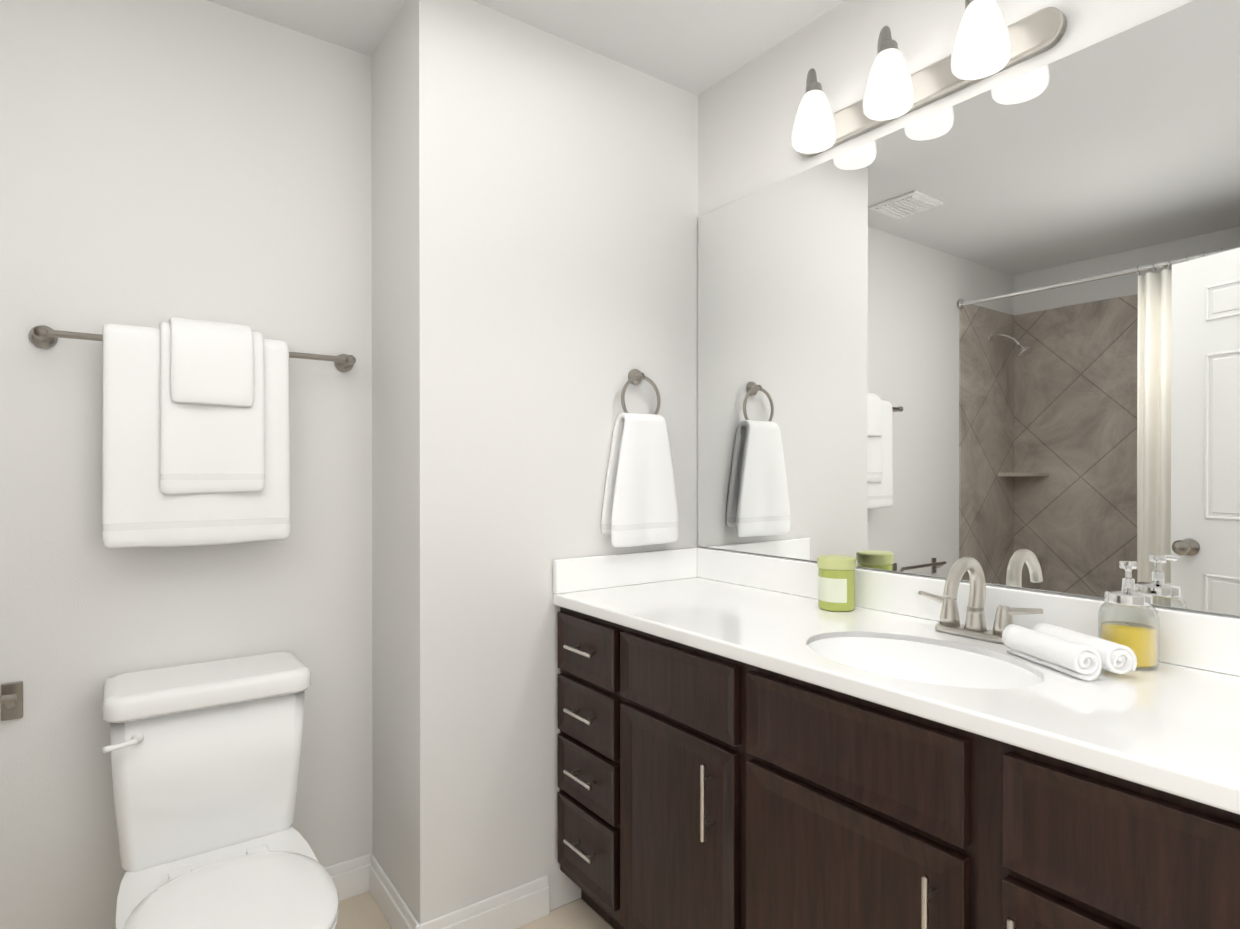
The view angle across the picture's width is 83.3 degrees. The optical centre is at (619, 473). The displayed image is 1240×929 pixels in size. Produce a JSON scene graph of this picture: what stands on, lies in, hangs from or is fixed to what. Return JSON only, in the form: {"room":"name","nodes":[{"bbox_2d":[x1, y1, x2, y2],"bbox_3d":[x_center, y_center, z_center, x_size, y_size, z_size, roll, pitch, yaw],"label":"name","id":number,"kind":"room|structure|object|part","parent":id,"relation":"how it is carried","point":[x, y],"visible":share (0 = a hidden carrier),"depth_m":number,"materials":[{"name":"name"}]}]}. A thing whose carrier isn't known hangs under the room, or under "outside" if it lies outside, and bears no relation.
{"room":"bathroom","nodes":[
{"label":"bathroom","id":0,"kind":"room"},
{"bbox_2d":[0,0,371,928],"bbox_3d":[-1.642,0.000,1.452,2.179,2.440,0.100,0,0,-36],"label":"wall","id":1,"kind":"structure","parent":0,"point":[166,160],"depth_m":1.74,"materials":[{"name":"white paint"}]},
{"bbox_2d":[0,681,22,720],"bbox_3d":[-1.511,0.515,1.447,0.411,0.084,0.068,0,0,-36],"label":"toilet paper holder","id":2,"kind":"object","parent":1,"relation":"attached to","point":[11,699],"visible":1,"depth_m":1.57,"materials":[{"name":"silver metal"}]},
{"bbox_2d":[29,317,355,548],"bbox_3d":[-1.022,-0.103,1.750,0.717,0.558,0.143,0,0,-36],"label":"towel bar","id":3,"kind":"object","parent":1,"relation":"attached to","point":[195,432],"visible":1,"depth_m":1.68,"materials":[{"name":"white fabric"}]},
{"bbox_2d":[325,855,364,900],"bbox_3d":[-1.307,1.167,1.625,1.439,0.105,0.018,0,0,-36],"label":"baseboard","id":4,"kind":"structure","parent":1,"relation":"attached to","point":[348,876],"depth_m":2.00,"materials":[{"name":"white paint"}]},
{"bbox_2d":[335,891,613,928],"bbox_3d":[-0.380,1.273,0.578,3.200,0.100,3.000,0,0,-36],"label":"floor","id":5,"kind":"structure","parent":0,"point":[361,911],"depth_m":1.91,"materials":[{"name":"tile"}]},
{"bbox_2d":[102,652,338,928],"bbox_3d":[-0.847,0.851,1.489,0.421,0.738,0.768,0,0,-36],"label":"toilet","id":6,"kind":"object","parent":5,"relation":"on","point":[205,760],"visible":1,"depth_m":1.57,"materials":[{"name":"white ceramic"}]},
{"bbox_2d":[553,599,1239,928],"bbox_3d":[0.520,0.793,1.408,0.560,0.853,1.696,0,0,-36],"label":"bathroom vanity","id":7,"kind":"object","parent":5,"relation":"on","point":[751,741],"depth_m":1.20,"materials":[{"name":"brown wood"}]},
{"bbox_2d":[553,579,1239,802],"bbox_3d":[0.533,0.351,1.403,0.542,0.032,1.716,0,0,-36],"label":"countertop","id":8,"kind":"structure","parent":7,"relation":"on","point":[1168,722],"depth_m":1.18,"materials":[{"name":"white stone"}]},
{"bbox_2d":[817,555,855,611],"bbox_3d":[0.535,0.268,1.724,0.092,0.129,0.092,0,0,-36],"label":"candle jar","id":9,"kind":"object","parent":8,"relation":"on","point":[836,583],"visible":1,"depth_m":1.69,"materials":[{"name":"green glass"}]},
{"bbox_2d":[697,547,1239,674],"bbox_3d":[0.745,0.287,1.555,0.019,0.095,1.716,0,0,-36],"label":"backsplash","id":10,"kind":"structure","parent":8,"relation":"on","point":[1209,642],"depth_m":1.47,"materials":[{"name":"white stone"}]},
{"bbox_2d":[918,556,1042,643],"bbox_3d":[0.699,0.251,1.413,0.139,0.166,0.254,0,0,-36],"label":"faucet","id":11,"kind":"object","parent":8,"relation":"on","point":[974,627],"visible":0.94,"depth_m":1.42,"materials":[{"name":"silver metal"}]},
{"bbox_2d":[1002,622,1136,680],"bbox_3d":[0.780,0.307,1.223,0.113,0.055,0.183,0,0,-8],"label":"rolled towels","id":12,"kind":"object","parent":8,"relation":"on","point":[1079,655],"visible":1,"depth_m":1.17,"materials":[{"name":"white fabric"}]},
{"bbox_2d":[1098,561,1159,669],"bbox_3d":[0.895,0.244,1.230,0.096,0.181,0.088,0,0,-36],"label":"soap dispenser","id":13,"kind":"object","parent":8,"relation":"on","point":[1141,641],"visible":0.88,"depth_m":1.21,"materials":[{"name":"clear glass"}]},
{"bbox_2d":[207,0,844,95],"bbox_3d":[-0.380,-1.267,0.568,3.200,0.100,3.000,0,0,-36],"label":"ceiling","id":14,"kind":"structure","parent":0,"point":[697,47],"depth_m":1.90,"materials":[{"name":"white paint"}]},
{"bbox_2d":[371,0,697,923],"bbox_3d":[-0.227,-0.003,2.224,1.021,2.440,0.500,0,0,-36],"label":"wall","id":15,"kind":"structure","parent":0,"point":[535,246],"depth_m":1.88,"materials":[{"name":"white paint"}]},
{"bbox_2d":[365,853,432,928],"bbox_3d":[-0.602,1.166,1.864,0.014,0.105,0.374,0,0,-36],"label":"baseboard","id":16,"kind":"structure","parent":15,"relation":"attached to","point":[393,907],"depth_m":1.90,"materials":[{"name":"white paint"}]},
{"bbox_2d":[417,875,549,928],"bbox_3d":[-0.344,1.166,1.828,0.360,0.105,0.014,0,0,-36],"label":"baseboard","id":17,"kind":"structure","parent":15,"relation":"attached to","point":[520,905],"depth_m":1.85,"materials":[{"name":"white paint"}]},
{"bbox_2d":[553,547,696,594],"bbox_3d":[0.030,0.285,2.086,0.523,0.095,0.019,0,0,-36],"label":"backsplash","id":18,"kind":"structure","parent":15,"relation":"attached to","point":[615,570],"depth_m":2.06,"materials":[{"name":"white stone"}]},
{"bbox_2d":[601,369,678,546],"bbox_3d":[0.063,-0.052,2.081,0.253,0.528,0.074,0,0,-36],"label":"towel ring","id":19,"kind":"object","parent":15,"relation":"attached to","point":[640,507],"visible":1,"depth_m":2.05,"materials":[{"name":"white fabric"}]},
{"bbox_2d":[791,0,1066,157],"bbox_3d":[0.633,-0.937,1.604,0.146,0.204,0.660,0,0,-36],"label":"sconce","id":20,"kind":"object","parent":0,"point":[988,42],"visible":1,"depth_m":1.55,"materials":[{"name":"white glass"}]},
{"bbox_3d":[0.492,-0.899,1.771,0.112,0.128,0.112,0,0,-36],"label":"lamp shade","id":21,"kind":"part","parent":20,"relation":"part of","materials":[{"name":"white glass"}]},
{"bbox_3d":[0.616,-0.899,1.599,0.112,0.128,0.112,0,0,-36],"label":"lamp shade","id":22,"kind":"part","parent":20,"relation":"part of","materials":[{"name":"white glass"}]},
{"bbox_3d":[0.739,-0.898,1.428,0.112,0.128,0.112,0,0,-36],"label":"lamp shade","id":23,"kind":"part","parent":20,"relation":"part of","materials":[{"name":"white glass"}]},
{"bbox_2d":[698,0,1239,617],"bbox_3d":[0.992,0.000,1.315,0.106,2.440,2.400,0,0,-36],"label":"mirror","id":24,"kind":"object","parent":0,"point":[994,332],"depth_m":1.50,"materials":[{"name":"clear glass"}]}
]}

